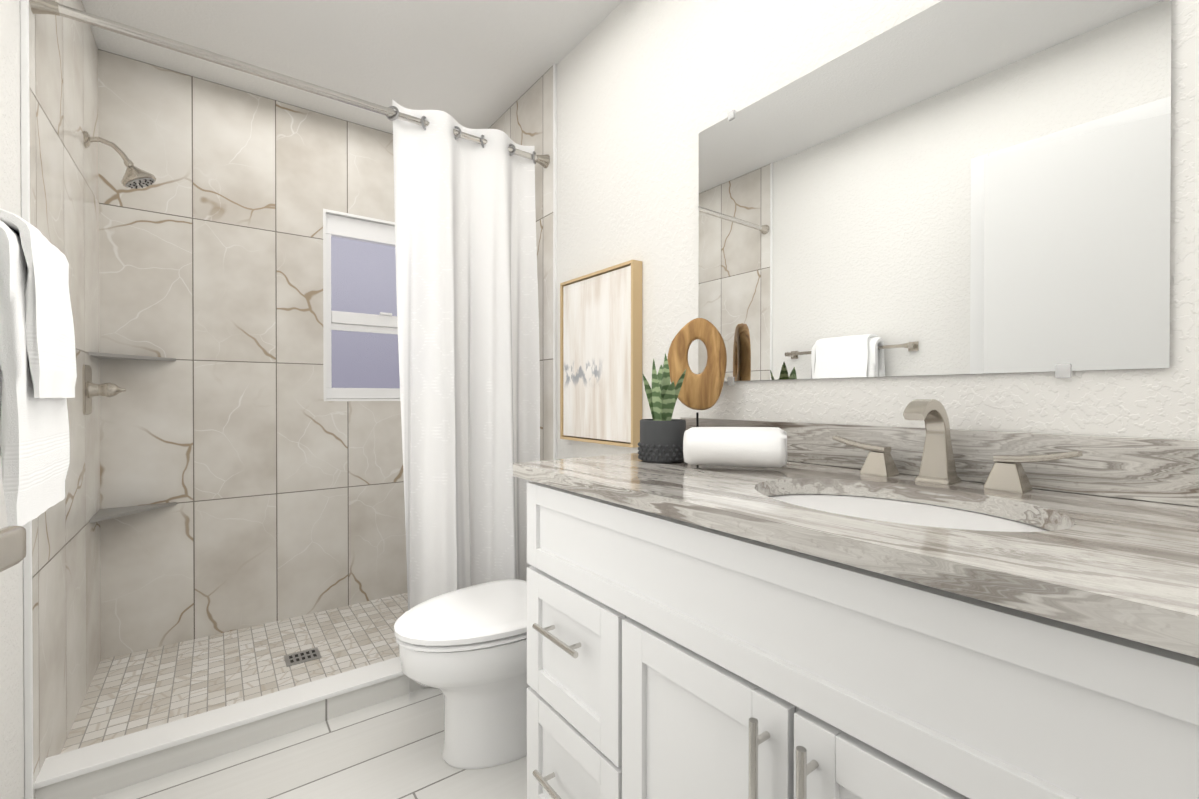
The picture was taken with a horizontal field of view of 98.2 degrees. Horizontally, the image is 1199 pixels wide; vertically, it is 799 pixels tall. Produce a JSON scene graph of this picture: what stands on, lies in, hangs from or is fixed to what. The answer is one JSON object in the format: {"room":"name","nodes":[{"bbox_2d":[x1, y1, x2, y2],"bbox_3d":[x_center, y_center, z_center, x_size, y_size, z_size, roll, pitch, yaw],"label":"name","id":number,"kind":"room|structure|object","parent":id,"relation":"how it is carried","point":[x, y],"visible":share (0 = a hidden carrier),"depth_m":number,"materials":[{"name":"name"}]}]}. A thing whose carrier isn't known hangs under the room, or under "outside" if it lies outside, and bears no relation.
{"room":"bathroom","nodes":[
{"label":"bathroom","id":0,"kind":"room"},
{"bbox_2d":[0,0,23,798],"bbox_3d":[-1.091,-0.162,0.751,0.100,2.440,3.400,0,0,-37],"label":"wall","id":1,"kind":"structure","parent":0,"point":[11,694],"depth_m":1.20,"materials":[{"name":"white paint"}]},
{"bbox_2d":[0,526,25,571],"bbox_3d":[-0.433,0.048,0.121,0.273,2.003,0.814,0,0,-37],"label":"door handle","id":2,"kind":"structure","parent":1,"relation":"in","point":[12,545],"depth_m":0.46,"materials":[{"name":"silver"}]},
{"bbox_2d":[20,0,100,798],"bbox_3d":[-1.698,-0.167,1.667,0.014,2.440,0.980,0,0,-37],"label":"wall tile","id":3,"kind":"structure","parent":1,"relation":"attached to","point":[60,212],"depth_m":1.59,"materials":[{"name":"stone"}]},
{"bbox_2d":[82,365,125,414],"bbox_3d":[-1.781,-0.035,1.877,0.106,0.175,0.125,0,0,-37],"label":"shower valve","id":4,"kind":"object","parent":3,"relation":"attached to","point":[91,389],"visible":1,"depth_m":1.85,"materials":[{"name":"silver metal"}]},
{"bbox_2d":[83,131,155,188],"bbox_3d":[-1.746,-0.866,1.899,0.193,0.170,0.104,0,0,-37],"label":"shower head","id":5,"kind":"object","parent":3,"relation":"attached to","point":[135,177],"visible":1,"depth_m":1.89},
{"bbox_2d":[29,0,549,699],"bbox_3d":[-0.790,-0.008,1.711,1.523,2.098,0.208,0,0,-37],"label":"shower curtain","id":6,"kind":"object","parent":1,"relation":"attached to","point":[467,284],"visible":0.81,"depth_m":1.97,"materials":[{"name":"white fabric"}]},
{"bbox_2d":[92,687,526,798],"bbox_3d":[-0.123,1.083,0.815,1.725,0.050,2.540,0,0,-37],"label":"floor","id":7,"kind":"structure","parent":0,"point":[390,748],"depth_m":1.48,"materials":[{"name":"white tile"}]},
{"bbox_2d":[34,656,428,798],"bbox_3d":[-0.850,1.007,1.797,1.525,0.092,0.119,0,0,-37],"label":"shower curb","id":8,"kind":"structure","parent":7,"relation":"on","point":[101,768],"depth_m":1.54,"materials":[{"name":"white stone"}]},
{"bbox_2d":[398,639,529,768],"bbox_3d":[-0.314,0.864,1.612,0.592,0.380,0.372,0,0,-37],"label":"toilet","id":9,"kind":"object","parent":7,"relation":"on","point":[484,691],"visible":0.42,"depth_m":1.48,"materials":[{"name":"white ceramic"}]},
{"bbox_2d":[394,579,526,652],"bbox_3d":[-0.367,0.650,1.571,0.485,0.044,0.387,0,0,-37],"label":"seat","id":10,"kind":"object","parent":9,"relation":"on","point":[486,615],"visible":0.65,"depth_m":1.48,"materials":[{"name":"white plastic"}]},
{"bbox_2d":[513,471,1198,798],"bbox_3d":[0.439,0.621,0.833,0.592,0.873,1.365,0,0,-37],"label":"bathroom vanity","id":11,"kind":"object","parent":7,"relation":"on","point":[937,607],"depth_m":0.64,"materials":[{"name":"painted wood"},{"name":"satin chrome"}]},
{"bbox_2d":[513,453,1198,642],"bbox_3d":[0.445,0.168,0.835,0.577,0.030,1.405,0,0,-37],"label":"countertop","id":12,"kind":"structure","parent":11,"relation":"on","point":[1135,561],"depth_m":0.61,"materials":[{"name":"grey stone"}]},
{"bbox_2d":[638,353,685,462],"bbox_3d":[0.154,0.018,1.276,0.122,0.263,0.127,0,0,-37],"label":"potted plant","id":13,"kind":"object","parent":12,"relation":"on","point":[662,431],"visible":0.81,"depth_m":1.24,"materials":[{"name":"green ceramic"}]},
{"bbox_2d":[667,318,726,426],"bbox_3d":[0.262,-0.035,1.401,0.123,0.368,0.127,0,0,-37],"label":"ring sculpture","id":14,"kind":"object","parent":12,"relation":"on","point":[702,390],"visible":0.88,"depth_m":1.39,"materials":[{"name":"brown wood"}]},
{"bbox_2d":[683,427,786,467],"bbox_3d":[0.297,0.103,1.145,0.216,0.086,0.101,0,0,16],"label":"roll","id":15,"kind":"object","parent":12,"relation":"on","point":[766,447],"visible":1,"depth_m":1.11,"materials":[{"name":"white fabric"}]},
{"bbox_2d":[745,479,1072,542],"bbox_3d":[0.446,0.256,0.803,0.366,0.170,0.469,0,0,-37],"label":"sink","id":16,"kind":"object","parent":12,"relation":"in","point":[991,520],"depth_m":0.85,"materials":[{"name":"white ceramic"}]},
{"bbox_2d":[829,399,1088,490],"bbox_3d":[0.593,0.076,0.935,0.137,0.153,0.397,0,0,-37],"label":"faucet","id":17,"kind":"object","parent":12,"relation":"on","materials":[{"name":"silver metal"}]},
{"bbox_2d":[82,0,622,133],"bbox_3d":[-0.408,-1.424,1.188,1.725,0.080,3.500,0,0,-37],"label":"ceiling","id":18,"kind":"structure","parent":0,"point":[478,64],"depth_m":2.03,"materials":[{"name":"white paint"}]},
{"bbox_2d":[557,0,1198,458],"bbox_3d":[0.215,-0.167,1.718,0.100,2.440,3.400,0,0,-37],"label":"wall","id":19,"kind":"structure","parent":0,"point":[649,92],"depth_m":1.43,"materials":[{"name":"white paint"}]},
{"bbox_2d":[488,64,556,460],"bbox_3d":[-0.478,-0.171,2.559,0.014,2.440,1.000,0,0,-37],"label":"wall tile","id":20,"kind":"structure","parent":19,"relation":"attached to","point":[528,117],"depth_m":2.21,"materials":[{"name":"stone"}]},
{"bbox_2d":[560,260,641,447],"bbox_3d":[-0.007,-0.151,1.896,0.042,0.617,0.446,0,0,-37],"label":"framed art","id":21,"kind":"object","parent":19,"relation":"attached to","point":[600,356],"visible":0.94,"depth_m":1.85,"materials":[{"name":"beige wood"}]},
{"bbox_2d":[698,0,1171,385],"bbox_3d":[0.568,-0.412,1.145,0.011,0.751,0.934,0,0,-37],"label":"wall mirror","id":22,"kind":"object","parent":19,"relation":"attached to","point":[947,187],"visible":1,"depth_m":0.99,"materials":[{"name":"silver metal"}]},
{"bbox_2d":[680,417,1198,506],"bbox_3d":[0.669,0.104,1.000,0.021,0.094,1.405,0,0,-37],"label":"backsplash","id":23,"kind":"structure","parent":19,"relation":"attached to","point":[1166,470],"depth_m":0.83,"materials":[{"name":"grey stone"}]},
{"bbox_3d":[-1.420,-0.171,2.561,1.725,2.440,0.100,0,0,-37],"label":"wall","id":24,"kind":"structure","parent":0,"visible":0},
{"bbox_2d":[98,49,406,658],"bbox_3d":[-1.387,-0.171,2.516,1.525,2.440,0.012,0,0,-37],"label":"wall tile","id":25,"kind":"structure","parent":24,"relation":"attached to","point":[254,455],"depth_m":2.31,"materials":[{"name":"tile"}]},
{"bbox_2d":[323,209,399,400],"bbox_3d":[-1.134,-0.462,2.745,0.594,0.940,0.082,0,0,-37],"label":"window","id":26,"kind":"structure","parent":24,"relation":"in","point":[360,347],"depth_m":2.68,"materials":[{"name":"white"}]},
{"bbox_3d":[-1.106,-0.243,0.926,0.082,0.044,0.670,0,0,-37],"label":"towel rail","id":27,"kind":"object","parent":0,"visible":0},
{"bbox_2d":[0,220,69,525],"bbox_3d":[-1.058,-0.046,0.926,0.116,0.498,0.338,0,0,-37],"label":"hanging towel","id":28,"kind":"object","parent":27,"relation":"hanging from","point":[35,447],"visible":0.71,"depth_m":0.84,"materials":[{"name":"white fabric"}]},
{"bbox_2d":[0,208,76,397],"bbox_3d":[-1.057,-0.158,0.925,0.147,0.311,0.278,0,0,-37],"label":"hanging towel","id":29,"kind":"object","parent":27,"relation":"hanging from","point":[50,336],"visible":0.96,"depth_m":0.90,"materials":[{"name":"white fabric"}]},
{"bbox_3d":[-1.164,1.075,2.222,1.725,0.050,0.960,0,0,-37],"label":"shower","id":30,"kind":"object","parent":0,"visible":0},
{"bbox_2d":[60,593,407,753],"bbox_3d":[-1.131,1.043,2.176,1.501,0.015,0.848,0,0,-37],"label":"shower floor","id":31,"kind":"structure","parent":30,"relation":"on","point":[130,693],"depth_m":2.01,"materials":[{"name":"tile"}]},
{"bbox_2d":[284,647,320,666],"bbox_3d":[-1.193,1.034,2.088,0.120,0.004,0.100,0,0,-37],"label":"shower drain","id":32,"kind":"object","parent":31,"relation":"on","point":[302,657],"visible":1,"depth_m":2.09,"materials":[{"name":"silver metal"}]}
]}

